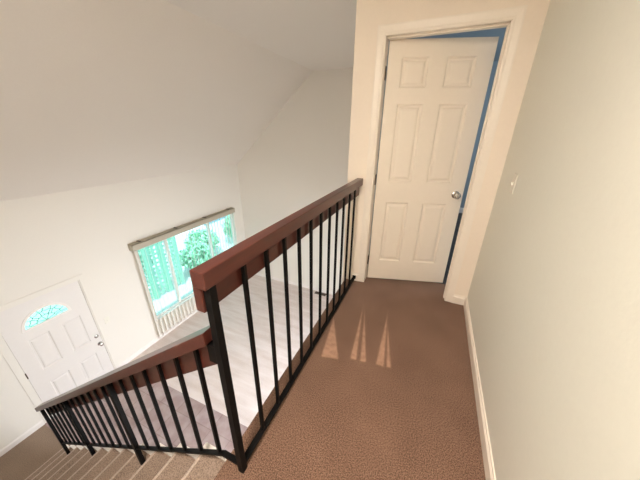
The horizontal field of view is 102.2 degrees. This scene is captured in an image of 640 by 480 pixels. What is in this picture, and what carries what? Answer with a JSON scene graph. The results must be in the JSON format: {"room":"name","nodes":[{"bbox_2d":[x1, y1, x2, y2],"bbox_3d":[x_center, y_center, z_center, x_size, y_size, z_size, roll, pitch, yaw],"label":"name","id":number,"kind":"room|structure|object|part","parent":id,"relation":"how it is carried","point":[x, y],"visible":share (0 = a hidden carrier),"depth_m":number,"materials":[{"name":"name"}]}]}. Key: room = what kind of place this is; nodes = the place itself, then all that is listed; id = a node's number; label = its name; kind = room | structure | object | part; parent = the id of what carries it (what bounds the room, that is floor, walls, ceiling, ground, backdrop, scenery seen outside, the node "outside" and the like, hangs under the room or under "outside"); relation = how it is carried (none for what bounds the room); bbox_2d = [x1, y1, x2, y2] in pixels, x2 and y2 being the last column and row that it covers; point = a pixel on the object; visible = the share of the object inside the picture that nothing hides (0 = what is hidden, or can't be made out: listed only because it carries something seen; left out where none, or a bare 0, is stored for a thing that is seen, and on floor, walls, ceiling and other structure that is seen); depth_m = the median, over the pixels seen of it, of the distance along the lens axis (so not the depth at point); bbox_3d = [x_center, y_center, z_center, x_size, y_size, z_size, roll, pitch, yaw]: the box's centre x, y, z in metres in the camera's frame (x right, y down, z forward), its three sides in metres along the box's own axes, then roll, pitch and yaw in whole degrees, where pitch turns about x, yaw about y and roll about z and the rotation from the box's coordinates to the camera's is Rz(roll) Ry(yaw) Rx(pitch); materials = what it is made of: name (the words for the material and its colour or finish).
{"room":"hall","nodes":[
{"label":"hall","id":0,"kind":"room"},
{"bbox_2d":[0,164,244,449],"bbox_3d":[-3.221,0.544,4.379,0.115,3.194,5.999,10,25,21],"label":"wall","id":1,"kind":"structure","parent":0,"point":[47,240],"depth_m":3.91,"materials":[{"name":"paint"}]},
{"bbox_2d":[0,420,44,456],"bbox_3d":[-4.076,2.741,3.030,0.014,0.085,1.277,10,25,21],"label":"baseboard","id":2,"kind":"structure","parent":1,"relation":"attached to","point":[41,423],"depth_m":3.38,"materials":[{"name":"white paint"}]},
{"bbox_2d":[0,274,118,422],"bbox_3d":[-3.647,1.512,3.660,0.173,1.864,0.991,10,25,21],"label":"door","id":3,"kind":"structure","parent":1,"relation":"in","point":[61,353],"depth_m":3.56,"materials":[{"name":"white paint"}]},
{"bbox_3d":[-3.626,0.969,3.402,0.016,0.240,0.510,10,25,21],"label":"fanlight frame","id":4,"kind":"part","parent":3,"relation":"part of","materials":[{"name":"white paint"}]},
{"bbox_2d":[137,214,235,320],"bbox_3d":[-2.670,0.426,5.685,0.112,1.495,2.425,10,25,21],"label":"window","id":5,"kind":"structure","parent":1,"relation":"in","point":[180,302],"depth_m":5.28,"materials":[{"name":"white paint"}]},
{"bbox_3d":[-2.657,1.108,5.964,0.067,0.022,2.425,10,25,21],"label":"sill","id":6,"kind":"part","parent":5,"relation":"part of","materials":[{"name":"white paint"}]},
{"bbox_2d":[128,207,235,338],"bbox_3d":[-2.613,0.566,5.611,0.115,2.005,2.448,10,25,21],"label":"vertical blind","id":7,"kind":"object","parent":5,"relation":"attached to","point":[139,244],"visible":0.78,"depth_m":5.14,"materials":[{"name":"white paint"}]},
{"bbox_2d":[0,0,311,200],"bbox_3d":[-2.362,-1.442,3.203,2.358,2.263,6.099,10,25,21],"label":"ceiling","id":8,"kind":"structure","parent":0,"point":[93,93],"depth_m":2.78,"materials":[{"name":"paint"}]},
{"bbox_2d":[118,308,197,366],"bbox_3d":[-2.729,1.539,5.899,0.014,0.085,3.541,10,25,21],"label":"baseboard","id":9,"kind":"structure","parent":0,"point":[193,312],"depth_m":4.96,"materials":[{"name":"white paint"}]},
{"bbox_2d":[0,275,332,479],"bbox_3d":[-0.963,2.422,4.106,5.043,0.100,5.999,10,25,21],"label":"floor","id":10,"kind":"structure","parent":0,"point":[232,307],"depth_m":4.14,"materials":[{"name":"wood"}]},
{"bbox_2d":[25,442,226,479],"bbox_3d":[-1.996,2.072,1.745,3.025,2.367,1.230,10,25,21],"label":"staircase","id":11,"kind":"structure","parent":10,"relation":"on","point":[107,463],"depth_m":1.85,"materials":[{"name":"beige carpet"}]},
{"bbox_2d":[35,325,236,464],"bbox_3d":[-1.613,1.370,1.907,2.711,2.810,0.066,10,25,21],"label":"stair railing","id":12,"kind":"object","parent":11,"relation":"on","point":[195,351],"visible":0.98,"depth_m":1.39,"materials":[{"name":"black metal"}]},
{"bbox_3d":[-2.810,2.074,2.757,0.029,0.823,0.026,10,25,21],"label":"post","id":13,"kind":"part","parent":12,"relation":"part of","materials":[{"name":"black metal"}]},
{"bbox_3d":[-2.065,1.681,2.242,0.029,0.871,0.026,10,25,21],"label":"post","id":14,"kind":"part","parent":12,"relation":"part of","materials":[{"name":"black metal"}]},
{"bbox_3d":[-1.227,1.185,1.641,0.029,0.810,0.026,10,25,21],"label":"post","id":15,"kind":"part","parent":12,"relation":"part of","materials":[{"name":"black metal"}]},
{"bbox_3d":[-1.586,1.603,1.988,2.638,1.800,0.022,10,25,21],"label":"rail","id":16,"kind":"part","parent":12,"relation":"part of","materials":[{"name":"black metal"}]},
{"bbox_2d":[237,68,352,291],"bbox_3d":[-0.336,-0.992,5.875,3.790,4.915,0.115,10,25,21],"label":"wall","id":17,"kind":"structure","parent":0,"point":[301,157],"depth_m":5.63,"materials":[{"name":"paint"}]},
{"bbox_2d":[255,273,335,294],"bbox_3d":[0.187,1.311,6.518,4.843,0.085,0.014,10,25,21],"label":"baseboard","id":18,"kind":"structure","parent":17,"relation":"attached to","point":[258,274],"depth_m":6.86,"materials":[{"name":"white paint"}]},
{"bbox_2d":[165,0,505,70],"bbox_3d":[0.997,-1.868,1.624,4.810,0.172,6.399,10,25,21],"label":"ceiling","id":19,"kind":"structure","parent":0,"point":[315,35],"depth_m":2.77,"materials":[{"name":"paint"}]},
{"bbox_2d":[214,213,485,479],"bbox_3d":[1.740,0.705,2.353,3.128,0.260,6.399,10,25,21],"label":"floor","id":20,"kind":"structure","parent":0,"point":[385,391],"depth_m":1.48,"materials":[{"name":"brown carpet"}]},
{"bbox_2d":[189,178,362,473],"bbox_3d":[-0.012,0.251,1.713,0.065,1.038,1.801,10,25,21],"label":"landing railing","id":21,"kind":"object","parent":20,"relation":"on","point":[213,280],"visible":1,"depth_m":1.15,"materials":[{"name":"black metal"}]},
{"bbox_3d":[-0.345,0.591,0.981,0.028,0.978,0.028,10,25,21],"label":"newel post","id":22,"kind":"part","parent":21,"relation":"part of","materials":[{"name":"black metal"}]},
{"bbox_3d":[0.000,0.692,1.900,0.028,0.013,1.730,10,25,21],"label":"rail","id":23,"kind":"part","parent":21,"relation":"part of","materials":[{"name":"black metal"}]},
{"bbox_2d":[369,41,389,250],"bbox_3d":[1.001,-1.322,3.588,0.010,2.491,3.060,10,25,21],"label":"wall","id":24,"kind":"structure","parent":0,"point":[389,41],"depth_m":2.79,"materials":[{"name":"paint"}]},
{"bbox_2d":[342,0,549,297],"bbox_3d":[0.847,-0.554,2.107,1.252,2.751,0.115,10,25,21],"label":"wall","id":25,"kind":"structure","parent":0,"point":[370,14],"depth_m":1.86,"materials":[{"name":"beige paint"}]},
{"bbox_2d":[342,270,358,280],"bbox_3d":[0.314,0.368,2.667,0.173,0.085,0.014,10,25,21],"label":"baseboard","id":26,"kind":"structure","parent":25,"relation":"attached to","point":[343,271],"depth_m":2.66,"materials":[{"name":"beige paint"}]},
{"bbox_2d":[358,5,527,301],"bbox_3d":[0.869,-0.537,2.222,0.879,2.109,0.339,10,25,21],"label":"door","id":27,"kind":"structure","parent":25,"relation":"attached to","point":[435,89],"depth_m":2.09,"materials":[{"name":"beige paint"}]},
{"bbox_3d":[1.186,-0.385,2.238,0.064,0.064,0.068,3,23,6],"label":"knob","id":28,"kind":"part","parent":27,"relation":"part of","materials":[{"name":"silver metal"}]},
{"bbox_2d":[451,294,464,304],"bbox_3d":[1.234,0.533,2.304,0.098,0.085,0.014,10,25,21],"label":"baseboard","id":29,"kind":"structure","parent":25,"relation":"attached to","point":[457,299],"depth_m":2.30,"materials":[{"name":"beige paint"}]},
{"bbox_2d":[460,61,497,207],"bbox_3d":[2.967,-1.642,4.397,3.128,2.491,0.100,10,25,21],"label":"wall","id":30,"kind":"structure","parent":0,"point":[494,67],"depth_m":4.37,"materials":[{"name":"blue paint"}]},
{"bbox_2d":[467,0,639,479],"bbox_3d":[0.758,0.099,0.567,0.115,2.751,3.024,10,25,21],"label":"wall","id":31,"kind":"structure","parent":0,"point":[553,296],"depth_m":0.86,"materials":[{"name":"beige paint"}]},
{"bbox_2d":[463,297,495,479],"bbox_3d":[0.707,1.058,1.052,0.014,0.085,2.924,10,25,21],"label":"baseboard","id":32,"kind":"structure","parent":31,"relation":"attached to","point":[489,469],"depth_m":1.40,"materials":[{"name":"beige paint"}]},
{"bbox_2d":[509,173,517,193],"bbox_3d":[1.149,-0.336,1.540,0.016,0.114,0.070,10,25,21],"label":"light switch","id":33,"kind":"object","parent":31,"relation":"attached to","point":[513,183],"visible":1,"depth_m":1.53,"materials":[{"name":"plastic"}]},
{"label":"outside","id":34,"kind":"structure","parent":0,"visible":0},
{"bbox_2d":[25,217,232,329],"bbox_3d":[-8.530,0.848,7.886,12.066,0.080,23.000,10,25,21],"label":"ground","id":35,"kind":"structure","parent":34,"point":[167,296],"depth_m":6.96,"materials":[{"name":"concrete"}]},
{"bbox_2d":[138,246,154,275],"bbox_3d":[-4.882,0.458,6.864,0.971,1.519,0.924,10,25,21],"label":"shrub","id":36,"kind":"object","parent":35,"relation":"on","point":[153,246],"visible":0.02,"depth_m":6.85,"materials":[{"name":"green plant"}]},
{"bbox_2d":[138,236,184,299],"bbox_3d":[-4.050,0.398,6.008,0.090,2.312,1.590,10,25,21],"label":"lattice fence","id":37,"kind":"object","parent":35,"relation":"on","point":[175,256],"visible":0.3,"depth_m":6.38,"materials":[{"name":"green paint"}]},
{"bbox_3d":[-4.050,0.404,6.010,0.090,2.300,0.090,10,25,21],"label":"post","id":38,"kind":"part","parent":37,"relation":"part of","materials":[{"name":"green paint"}]},
{"bbox_3d":[-3.901,0.271,6.327,0.090,2.300,0.090,10,25,21],"label":"post","id":39,"kind":"part","parent":37,"relation":"part of","materials":[{"name":"green paint"}]},
{"bbox_3d":[-3.752,0.138,6.645,0.090,2.300,0.090,10,25,21],"label":"post","id":40,"kind":"part","parent":37,"relation":"part of","materials":[{"name":"green paint"}]},
{"bbox_2d":[179,242,215,268],"bbox_3d":[-3.592,0.494,7.597,1.032,0.913,1.046,-9,25,-22],"label":"shrub","id":41,"kind":"object","parent":35,"relation":"on","point":[204,246],"visible":0.73,"depth_m":7.37,"materials":[{"name":"green plant"}]},
{"bbox_2d":[183,228,221,252],"bbox_3d":[-3.920,0.061,8.573,1.213,0.940,1.184,10,25,21],"label":"shrub","id":42,"kind":"object","parent":35,"relation":"on","point":[198,231],"visible":0.53,"depth_m":8.39,"materials":[{"name":"green plant"}]},
{"bbox_2d":[222,215,231,236],"bbox_3d":[-3.176,-0.488,9.638,1.040,1.133,1.040,10,25,21],"label":"shrub","id":43,"kind":"object","parent":35,"relation":"on","point":[228,220],"visible":0.23,"depth_m":9.40,"materials":[{"name":"green plant"}]}
]}

